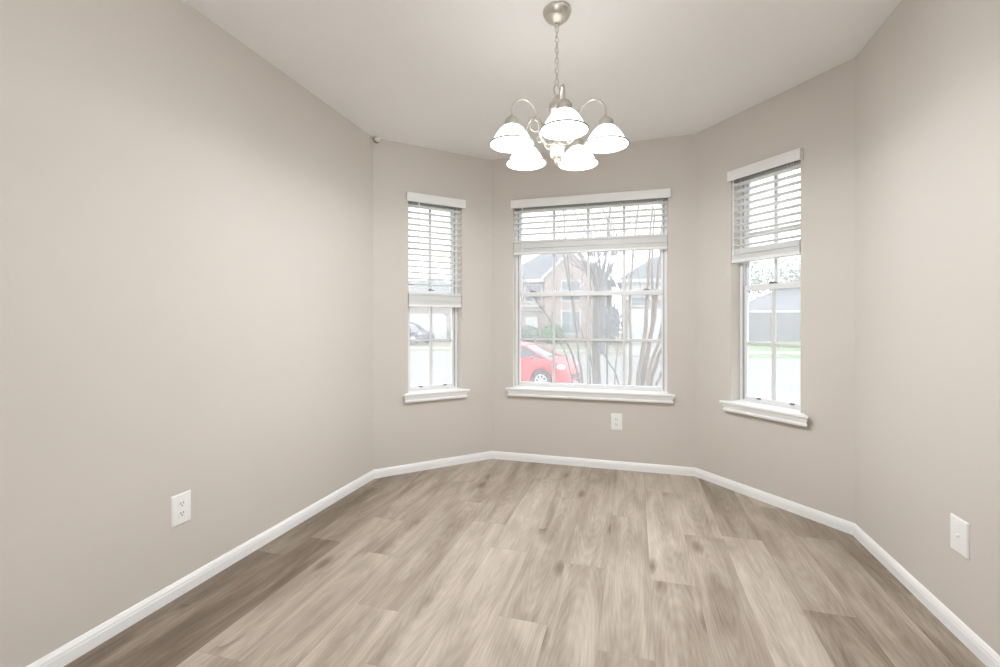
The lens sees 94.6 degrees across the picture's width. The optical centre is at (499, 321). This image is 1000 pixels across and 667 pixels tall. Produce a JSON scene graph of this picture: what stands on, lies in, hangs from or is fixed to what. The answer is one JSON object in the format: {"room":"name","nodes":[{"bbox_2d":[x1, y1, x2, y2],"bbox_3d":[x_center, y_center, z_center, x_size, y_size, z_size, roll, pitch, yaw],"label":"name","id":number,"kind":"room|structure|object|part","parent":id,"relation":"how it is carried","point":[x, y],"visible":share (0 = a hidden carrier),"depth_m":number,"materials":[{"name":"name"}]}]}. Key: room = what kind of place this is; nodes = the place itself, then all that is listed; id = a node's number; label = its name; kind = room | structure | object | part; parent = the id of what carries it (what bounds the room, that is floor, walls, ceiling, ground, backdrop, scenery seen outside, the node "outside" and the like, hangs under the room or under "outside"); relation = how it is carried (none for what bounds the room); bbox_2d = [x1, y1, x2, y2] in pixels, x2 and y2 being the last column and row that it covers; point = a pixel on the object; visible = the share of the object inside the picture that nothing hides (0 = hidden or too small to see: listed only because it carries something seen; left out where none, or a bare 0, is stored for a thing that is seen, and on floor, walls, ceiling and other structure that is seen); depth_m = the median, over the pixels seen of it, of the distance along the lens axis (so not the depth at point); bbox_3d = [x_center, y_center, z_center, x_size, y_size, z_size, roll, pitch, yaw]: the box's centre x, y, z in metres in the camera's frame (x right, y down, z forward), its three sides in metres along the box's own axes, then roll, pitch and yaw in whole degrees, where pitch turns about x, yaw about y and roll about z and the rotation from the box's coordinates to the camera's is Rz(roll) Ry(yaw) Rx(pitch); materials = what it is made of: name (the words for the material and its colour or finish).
{"room":"dining room","nodes":[
{"label":"dining room","id":0,"kind":"room"},
{"bbox_2d":[0,0,372,666],"bbox_3d":[-1.727,-0.101,1.359,0.160,3.250,4.841,0,0,16],"label":"wall","id":1,"kind":"structure","parent":0,"point":[186,227],"depth_m":1.95,"materials":[{"name":"paint"}]},
{"bbox_2d":[170,490,190,527],"bbox_3d":[-1.431,0.841,2.071,0.010,0.137,0.094,0,0,16],"label":"wall outlet","id":2,"kind":"object","parent":1,"relation":"attached to","point":[180,504],"visible":1,"depth_m":2.06,"materials":[{"name":"white plastic"}]},
{"bbox_2d":[178,500,185,507],"bbox_3d":[-1.428,0.820,2.070,0.004,0.027,0.035,0,0,16],"label":"receptacle","id":3,"kind":"object","parent":2,"relation":"attached to","point":[181,503],"depth_m":2.07,"materials":[{"name":"grey"}]},
{"bbox_2d":[178,510,185,516],"bbox_3d":[-1.428,0.863,2.070,0.004,0.027,0.035,0,0,16],"label":"receptacle","id":4,"kind":"object","parent":2,"relation":"attached to","point":[181,513],"depth_m":2.07,"materials":[{"name":"grey"}]},
{"bbox_2d":[26,470,373,666],"bbox_3d":[-1.652,1.190,1.304,0.015,0.067,4.777,0,0,16],"label":"baseboard","id":5,"kind":"structure","parent":1,"relation":"attached to","point":[67,653],"depth_m":2.05,"materials":[{"name":"paint"}]},
{"bbox_2d":[373,138,491,469],"bbox_3d":[-0.571,-0.101,3.933,1.189,3.250,0.160,0,0,-30],"label":"wall","id":6,"kind":"structure","parent":0,"point":[404,433],"depth_m":3.81,"materials":[{"name":"paint"}]},
{"bbox_2d":[374,136,379,142],"bbox_3d":[-0.957,-1.416,3.590,0.047,0.046,0.052,0,0,-30],"label":"sensor","id":7,"kind":"object","parent":6,"relation":"attached to","point":[376,139],"visible":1,"depth_m":3.57,"materials":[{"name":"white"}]},
{"bbox_2d":[374,451,491,478],"bbox_3d":[-0.529,1.190,3.857,1.057,0.067,0.017,0,0,-30],"label":"baseboard","id":8,"kind":"structure","parent":6,"relation":"attached to","point":[426,465],"depth_m":3.83,"materials":[{"name":"paint"}]},
{"bbox_2d":[404,204,469,402],"bbox_3d":[-0.572,-0.211,3.919,0.589,1.730,0.245,0,0,-30],"label":"window","id":9,"kind":"structure","parent":6,"relation":"in","point":[431,392],"depth_m":3.95,"materials":[{"name":"plastic"}]},
{"bbox_3d":[-0.607,-0.613,3.982,0.430,0.776,0.020,0,0,-30],"label":"sash","id":10,"kind":"part","parent":9,"relation":"part of","materials":[{"name":"plastic"}]},
{"bbox_3d":[-0.594,0.153,3.961,0.430,0.832,0.022,0,0,-30],"label":"sash","id":11,"kind":"part","parent":9,"relation":"part of","materials":[{"name":"plastic"}]},
{"bbox_3d":[-0.599,-0.224,3.969,0.482,1.605,0.060,0,0,-30],"label":"frame","id":12,"kind":"part","parent":9,"relation":"part of","materials":[{"name":"plastic"}]},
{"bbox_2d":[406,192,465,306],"bbox_3d":[-0.540,-0.584,3.871,0.524,0.923,0.082,0,0,-30],"label":"window blind","id":13,"kind":"object","parent":9,"relation":"attached to","point":[439,299],"visible":0.95,"depth_m":3.86,"materials":[{"name":"white plastic"}]},
{"bbox_3d":[-0.687,-0.557,3.802,0.002,0.831,0.055,0,0,-30],"label":"ladder cord","id":14,"kind":"part","parent":13,"relation":"part of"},
{"bbox_3d":[-0.549,-0.132,3.882,0.474,0.020,0.053,0,0,-30],"label":"rail","id":15,"kind":"part","parent":13,"relation":"part of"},
{"bbox_3d":[-0.410,-0.557,3.962,0.002,0.831,0.055,0,0,-30],"label":"ladder cord","id":16,"kind":"part","parent":13,"relation":"part of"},
{"bbox_3d":[-0.373,-0.573,3.948,0.002,0.801,0.002,0,0,-30],"label":"lift cord","id":17,"kind":"part","parent":13,"relation":"part of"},
{"bbox_3d":[-0.548,0.617,3.878,0.589,0.075,0.152,0,0,-30],"label":"sill","id":18,"kind":"part","parent":9,"relation":"part of","materials":[{"name":"paint"}]},
{"bbox_2d":[64,459,985,666],"bbox_3d":[-0.232,1.224,-0.796,10.000,0.001,9.541,0,0,16],"label":"floor","id":19,"kind":"structure","parent":0,"point":[489,562],"depth_m":2.09,"materials":[{"name":"plastic"}]},
{"bbox_2d":[183,0,901,159],"bbox_3d":[-0.232,-1.622,-0.796,10.000,0.425,9.541,0,0,16],"label":"ceiling","id":20,"kind":"structure","parent":0,"point":[443,75],"depth_m":2.56,"materials":[{"name":"paint"}]},
{"bbox_2d":[489,1,629,170],"bbox_3d":[0.291,-1.116,2.195,0.627,0.736,0.648,0,0,16],"label":"chandelier","id":21,"kind":"object","parent":20,"relation":"hanging from","point":[564,123],"visible":1,"depth_m":2.17,"materials":[{"name":"white glass"}]},
{"bbox_3d":[0.055,-0.860,2.129,0.060,0.074,0.060,0,0,-19],"label":"bulb","id":22,"kind":"part","parent":21,"relation":"part of","materials":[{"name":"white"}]},
{"bbox_3d":[0.055,-0.859,2.129,0.201,0.090,0.201,0,0,-19],"label":"lamp shade","id":23,"kind":"part","parent":21,"relation":"part of","materials":[{"name":"white glass"}]},
{"bbox_3d":[0.135,-0.860,2.386,0.060,0.074,0.060,0,0,-37],"label":"bulb","id":24,"kind":"part","parent":21,"relation":"part of","materials":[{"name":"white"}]},
{"bbox_3d":[0.135,-0.859,2.386,0.201,0.090,0.201,0,0,-37],"label":"lamp shade","id":25,"kind":"part","parent":21,"relation":"part of","materials":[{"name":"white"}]},
{"bbox_3d":[0.150,-0.938,2.161,0.210,0.206,0.010,0,0,-19],"label":"arm","id":26,"kind":"part","parent":21,"relation":"part of","materials":[{"name":"silver metal"}]},
{"bbox_3d":[0.195,-0.938,2.305,0.010,0.206,0.210,0,0,-37],"label":"arm","id":27,"kind":"part","parent":21,"relation":"part of","materials":[{"name":"silver metal"}]},
{"bbox_3d":[0.273,-0.938,2.073,0.010,0.206,0.210,0,0,-1],"label":"arm","id":28,"kind":"part","parent":21,"relation":"part of","materials":[{"name":"silver metal"}]},
{"bbox_3d":[0.275,-0.860,1.973,0.060,0.074,0.060,0,0,-1],"label":"bulb","id":29,"kind":"part","parent":21,"relation":"part of","materials":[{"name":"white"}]},
{"bbox_3d":[0.275,-0.859,1.973,0.201,0.090,0.201,0,0,-1],"label":"lamp shade","id":30,"kind":"part","parent":21,"relation":"part of","materials":[{"name":"white glass"}]},
{"bbox_3d":[0.404,-0.860,2.389,0.060,0.074,0.060,0,0,35],"label":"bulb","id":31,"kind":"part","parent":21,"relation":"part of","materials":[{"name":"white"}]},
{"bbox_3d":[0.404,-0.859,2.389,0.201,0.090,0.201,0,0,35],"label":"lamp shade","id":32,"kind":"part","parent":21,"relation":"part of","materials":[{"name":"white glass"}]},
{"bbox_3d":[0.395,-0.938,2.164,0.210,0.206,0.010,0,0,17],"label":"arm","id":33,"kind":"part","parent":21,"relation":"part of","materials":[{"name":"silver metal"}]},
{"bbox_3d":[0.490,-0.859,2.134,0.201,0.090,0.201,0,0,17],"label":"lamp shade","id":34,"kind":"part","parent":21,"relation":"part of","materials":[{"name":"white glass"}]},
{"bbox_3d":[0.490,-0.860,2.134,0.060,0.074,0.060,0,0,17],"label":"bulb","id":35,"kind":"part","parent":21,"relation":"part of","materials":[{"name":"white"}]},
{"bbox_2d":[492,134,695,467],"bbox_3d":[0.761,-0.101,3.967,1.833,3.250,0.160,0,0,16],"label":"wall","id":36,"kind":"structure","parent":0,"point":[651,433],"depth_m":3.85,"materials":[{"name":"paint"}]},
{"bbox_2d":[505,200,674,403],"bbox_3d":[0.751,-0.221,3.957,1.396,1.750,0.245,0,0,16],"label":"window","id":37,"kind":"structure","parent":36,"relation":"in","point":[628,393],"depth_m":3.94,"materials":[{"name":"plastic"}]},
{"bbox_3d":[0.738,0.617,3.912,1.396,0.075,0.152,0,0,16],"label":"sill","id":38,"kind":"part","parent":37,"relation":"part of","materials":[{"name":"paint"}]},
{"bbox_2d":[511,188,670,298],"bbox_3d":[0.739,-0.630,3.901,1.323,0.868,0.082,0,0,16],"label":"window blind","id":39,"kind":"object","parent":37,"relation":"attached to","point":[649,241],"visible":1,"depth_m":3.88,"materials":[{"name":"white plastic"}]},
{"bbox_3d":[0.740,-0.598,3.914,1.281,0.020,0.053,0,0,16],"label":"rail","id":40,"kind":"part","parent":39,"relation":"part of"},
{"bbox_3d":[1.297,-0.815,3.721,0.002,0.354,0.002,0,0,16],"label":"lift cord","id":41,"kind":"part","parent":39,"relation":"part of","materials":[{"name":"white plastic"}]},
{"bbox_3d":[1.310,-0.815,3.717,0.002,0.354,0.002,0,0,16],"label":"lift cord","id":42,"kind":"part","parent":39,"relation":"part of","materials":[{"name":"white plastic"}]},
{"bbox_3d":[0.772,-0.623,4.026,1.237,0.796,0.020,0,0,16],"label":"sash","id":43,"kind":"part","parent":37,"relation":"part of","materials":[{"name":"plastic"}]},
{"bbox_3d":[0.765,0.153,4.002,1.237,0.832,0.022,0,0,16],"label":"sash","id":44,"kind":"part","parent":37,"relation":"part of","materials":[{"name":"plastic"}]},
{"bbox_2d":[492,451,694,475],"bbox_3d":[0.735,1.190,3.883,1.693,0.067,0.015,0,0,16],"label":"baseboard","id":45,"kind":"structure","parent":36,"relation":"attached to","point":[571,461],"depth_m":3.86,"materials":[{"name":"paint"}]},
{"bbox_2d":[611,413,621,429],"bbox_3d":[0.965,0.831,3.819,0.090,0.135,0.010,0,0,16],"label":"wall outlet","id":46,"kind":"object","parent":36,"relation":"attached to","point":[616,419],"visible":1,"depth_m":3.82,"materials":[{"name":"white plastic"}]},
{"bbox_2d":[696,58,854,522],"bbox_3d":[1.862,-0.101,3.186,0.160,3.250,1.255,0,0,-26],"label":"wall","id":47,"kind":"structure","parent":0,"point":[813,465],"depth_m":2.92,"materials":[{"name":"paint"}]},
{"bbox_2d":[719,164,807,426],"bbox_3d":[1.861,-0.234,3.161,0.245,1.775,0.630,0,0,-26],"label":"window","id":48,"kind":"structure","parent":47,"relation":"in","point":[773,409],"depth_m":3.22,"materials":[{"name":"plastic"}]},
{"bbox_3d":[1.819,0.617,3.141,0.152,0.075,0.630,0,0,-26],"label":"sill","id":49,"kind":"part","parent":48,"relation":"part of","materials":[{"name":"paint"}]},
{"bbox_2d":[727,148,802,262],"bbox_3d":[1.806,-0.758,3.144,0.082,0.664,0.524,0,0,-26],"label":"window blind","id":50,"kind":"object","parent":48,"relation":"attached to","point":[792,158],"visible":0.96,"depth_m":3.12,"materials":[{"name":"white plastic"}]},
{"bbox_3d":[1.816,-0.436,3.153,0.053,0.020,0.489,0,0,-26],"label":"rail","id":51,"kind":"part","parent":50,"relation":"part of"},
{"bbox_3d":[1.889,-0.732,3.002,0.055,0.572,0.002,0,0,-26],"label":"ladder cord","id":52,"kind":"part","parent":50,"relation":"part of","materials":[{"name":"white fabric"}]},
{"bbox_3d":[1.907,-0.246,3.196,0.060,1.650,0.497,0,0,-26],"label":"frame","id":53,"kind":"part","parent":48,"relation":"part of","materials":[{"name":"plastic"}]},
{"bbox_3d":[1.899,0.153,3.192,0.022,0.832,0.445,0,0,-26],"label":"sash","id":54,"kind":"part","parent":48,"relation":"part of","materials":[{"name":"plastic"}]},
{"bbox_3d":[1.921,-0.635,3.203,0.020,0.821,0.445,0,0,-26],"label":"sash","id":55,"kind":"part","parent":48,"relation":"part of","materials":[{"name":"plastic"}]},
{"bbox_2d":[695,468,854,534],"bbox_3d":[1.786,1.190,3.144,0.016,0.067,1.122,0,0,-26],"label":"baseboard","id":56,"kind":"structure","parent":47,"relation":"attached to","point":[829,520],"depth_m":3.02,"materials":[{"name":"paint"}]},
{"bbox_2d":[855,0,999,655],"bbox_3d":[1.461,-0.101,0.390,0.160,3.250,4.767,0,0,16],"label":"wall","id":57,"kind":"structure","parent":0,"point":[927,81],"depth_m":1.97,"materials":[{"name":"paint"}]},
{"bbox_2d":[853,524,999,666],"bbox_3d":[1.369,1.190,0.385,0.015,0.067,4.706,0,0,16],"label":"baseboard","id":58,"kind":"structure","parent":57,"relation":"attached to","point":[972,641],"depth_m":1.93,"materials":[{"name":"paint"}]},
{"bbox_2d":[950,513,969,559],"bbox_3d":[1.778,0.832,1.790,0.016,0.137,0.102,0,0,16],"label":"wall plate","id":59,"kind":"object","parent":57,"relation":"attached to","point":[959,528],"visible":1,"depth_m":1.78,"materials":[{"name":"white plastic"}]},
{"label":"outside","id":60,"kind":"structure","parent":0,"visible":0},
{"bbox_2d":[749,341,800,358],"bbox_3d":[44.455,1.693,38.095,56.000,0.658,41.950,0,0,16],"label":"lawn","id":61,"kind":"structure","parent":60,"point":[751,347],"depth_m":28.10,"materials":[{"name":"green plant"}]},
{"bbox_2d":[749,260,773,299],"bbox_3d":[28.166,-3.796,53.530,7.039,10.347,8.222,0,0,16],"label":"street tree","id":62,"kind":"object","parent":61,"relation":"on","point":[757,271],"visible":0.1,"depth_m":52.74,"materials":[{"name":"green plant"}]},
{"bbox_2d":[749,312,800,341],"bbox_3d":[25.784,0.374,29.982,20.300,2.020,0.090,0,0,16],"label":"wooden fence","id":63,"kind":"object","parent":61,"relation":"on","point":[788,324],"visible":0.23,"depth_m":31.89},
{"bbox_2d":[749,288,800,311],"bbox_3d":[29.861,-0.926,44.485,13.600,4.900,11.860,0,0,16],"label":"house","id":64,"kind":"structure","parent":61,"relation":"on","point":[789,299],"depth_m":41.92,"materials":[{"name":"brick"}]},
{"bbox_2d":[764,256,800,291],"bbox_3d":[35.044,-3.998,54.384,6.897,10.751,6.784,0,0,-24],"label":"street tree","id":65,"kind":"object","parent":61,"relation":"on","point":[793,275],"visible":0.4,"depth_m":54.17,"materials":[{"name":"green plant"}]},
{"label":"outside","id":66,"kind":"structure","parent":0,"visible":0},
{"bbox_2d":[410,333,639,355],"bbox_3d":[-13.142,1.843,54.907,64.000,0.358,41.950,0,0,16],"label":"lawn","id":67,"kind":"structure","parent":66,"point":[436,344],"depth_m":33.51,"materials":[{"name":"plant"}]},
{"bbox_2d":[409,280,450,338],"bbox_3d":[-7.340,-1.176,45.874,15.400,5.900,11.240,0,0,16],"label":"house","id":68,"kind":"structure","parent":67,"relation":"on","point":[441,316],"depth_m":40.38,"materials":[{"name":"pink brick"}]},
{"bbox_3d":[-8.072,0.524,40.869,7.200,2.400,0.060,0,0,16],"label":"door trim","id":69,"kind":"part","parent":68,"relation":"part of","materials":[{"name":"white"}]},
{"bbox_2d":[446,328,450,341],"bbox_3d":[-4.136,1.128,39.027,0.911,1.258,0.918,0,0,16],"label":"bush","id":70,"kind":"object","parent":67,"relation":"on","point":[448,335],"visible":0.39,"depth_m":38.79,"materials":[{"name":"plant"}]},
{"bbox_2d":[521,324,539,342],"bbox_3d":[2.285,1.010,36.516,1.826,1.590,1.153,0,0,16],"label":"bush","id":71,"kind":"object","parent":67,"relation":"on","point":[529,331],"visible":0.85,"depth_m":36.24,"materials":[{"name":"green plant"}]},
{"bbox_2d":[540,324,565,343],"bbox_3d":[4.093,0.944,35.901,2.165,1.720,1.361,0,0,16],"label":"bush","id":72,"kind":"object","parent":67,"relation":"on","point":[547,332],"visible":0.56,"depth_m":35.60,"materials":[{"name":"green plant"}]},
{"bbox_2d":[521,253,616,343],"bbox_3d":[5.476,-2.401,41.425,9.500,8.350,10.400,0,0,16],"label":"house","id":73,"kind":"structure","parent":67,"relation":"on","point":[532,314],"depth_m":36.64,"materials":[{"name":"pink brick"}]},
{"bbox_3d":[2.582,0.674,37.754,1.000,2.100,0.070,0,0,16],"label":"door","id":74,"kind":"part","parent":73,"relation":"part of","materials":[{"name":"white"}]},
{"bbox_3d":[2.731,-2.326,37.729,1.300,1.300,0.025,0,0,16],"label":"pane","id":75,"kind":"part","parent":73,"relation":"part of","materials":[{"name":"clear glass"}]},
{"bbox_3d":[5.587,0.074,36.270,1.400,1.700,0.025,0,0,16],"label":"pane","id":76,"kind":"part","parent":73,"relation":"part of","materials":[{"name":"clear glass"}]},
{"bbox_3d":[5.587,-2.426,36.270,1.400,1.500,0.025,0,0,16],"label":"pane","id":77,"kind":"part","parent":73,"relation":"part of","materials":[{"name":"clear glass"}]},
{"bbox_2d":[545,206,641,353],"bbox_3d":[5.843,-3.780,27.722,6.526,11.648,6.248,0,0,-20],"label":"street tree","id":78,"kind":"object","parent":67,"relation":"on","point":[598,263],"visible":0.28,"depth_m":28.05,"materials":[{"name":"grey plant"}]},
{"bbox_2d":[605,302,621,344],"bbox_3d":[8.301,0.192,34.527,1.651,3.280,1.339,0,0,16],"label":"shrub","id":79,"kind":"object","parent":67,"relation":"on","point":[614,318],"visible":0.59,"depth_m":34.21,"materials":[{"name":"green plant"}]},
{"bbox_2d":[616,257,660,343],"bbox_3d":[14.178,-1.876,39.114,8.100,7.300,10.160,0,0,16],"label":"house","id":80,"kind":"structure","parent":67,"relation":"on","point":[637,302],"depth_m":35.39,"materials":[{"name":"brick"}]},
{"bbox_3d":[10.670,-1.526,35.307,1.100,0.600,0.025,0,0,16],"label":"pane","id":81,"kind":"part","parent":80,"relation":"part of","materials":[{"name":"clear glass"}]},
{"bbox_3d":[12.421,0.374,34.882,5.300,2.700,0.070,0,0,16],"label":"door trim","id":82,"kind":"part","parent":80,"relation":"part of","materials":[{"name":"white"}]},
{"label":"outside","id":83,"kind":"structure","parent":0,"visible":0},
{"bbox_2d":[410,347,800,354],"bbox_3d":[8.462,1.849,28.990,120.000,0.171,1.200,0,0,16],"label":"sidewalk","id":84,"kind":"structure","parent":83,"point":[750,352],"depth_m":27.51,"materials":[{"name":"concrete"}]},
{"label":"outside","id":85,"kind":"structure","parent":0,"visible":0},
{"bbox_3d":[-9.900,1.832,36.746,4.400,0.296,8.800,0,0,16],"label":"driveway","id":86,"kind":"object","parent":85,"visible":0},
{"bbox_2d":[410,322,434,343],"bbox_3d":[-7.489,0.896,37.191,4.580,1.755,2.040,0,0,31],"label":"car","id":87,"kind":"object","parent":86,"relation":"on","point":[416,331],"visible":0.37,"depth_m":35.92,"materials":[{"name":"grey metal"}]},
{"bbox_3d":[-7.911,0.388,37.440,3.400,0.708,1.640,0,0,31],"label":"cabin glass","id":88,"kind":"part","parent":87,"relation":"part of","materials":[{"name":"grey"}]},
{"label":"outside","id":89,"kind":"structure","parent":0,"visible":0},
{"bbox_3d":[2.323,1.817,7.958,90.000,0.414,7.380,0,0,16],"label":"lawn","id":90,"kind":"structure","parent":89,"visible":0},
{"bbox_2d":[523,207,656,384],"bbox_3d":[0.861,-0.834,5.195,3.038,5.091,2.316,0,0,-16],"label":"bare tree","id":91,"kind":"object","parent":90,"relation":"on","point":[595,361],"visible":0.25,"depth_m":5.18,"materials":[{"name":"grey plant"}]},
{"bbox_2d":[580,181,758,385],"bbox_3d":[1.656,-0.759,4.636,1.985,4.922,2.341,0,0,-29],"label":"bare tree","id":92,"kind":"object","parent":90,"relation":"on","point":[642,374],"visible":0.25,"depth_m":4.95,"materials":[{"name":"beige plant"}]},
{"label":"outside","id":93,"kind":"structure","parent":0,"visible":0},
{"bbox_2d":[625,343,660,355],"bbox_3d":[11.170,1.748,30.596,5.500,0.464,8.800,0,0,16],"label":"driveway","id":94,"kind":"structure","parent":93,"point":[636,347],"depth_m":30.94,"materials":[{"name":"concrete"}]},
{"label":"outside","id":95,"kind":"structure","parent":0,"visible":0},
{"bbox_2d":[410,352,800,403],"bbox_3d":[5.604,2.084,19.199,120.000,0.120,16.000,0,0,16],"label":"street","id":96,"kind":"structure","parent":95,"point":[788,372],"depth_m":18.87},
{"bbox_2d":[521,342,580,382],"bbox_3d":[0.758,1.405,15.610,3.829,1.477,1.938,0,0,28],"label":"car","id":97,"kind":"object","parent":96,"relation":"on","point":[536,359],"visible":0.45,"depth_m":14.59,"materials":[{"name":"red paint"}]},
{"bbox_3d":[0.493,0.955,15.749,3.040,0.548,1.406,0,0,28],"label":"cabin glass","id":98,"kind":"part","parent":97,"relation":"part of","materials":[{"name":"grey"}]},
{"bbox_2d":[410,351,800,359],"bbox_3d":[7.860,2.074,26.926,120.000,0.140,0.300,0,0,16],"label":"curb","id":99,"kind":"object","parent":96,"relation":"on","point":[410,351],"visible":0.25,"depth_m":27.17,"materials":[{"name":"concrete"}]}
]}

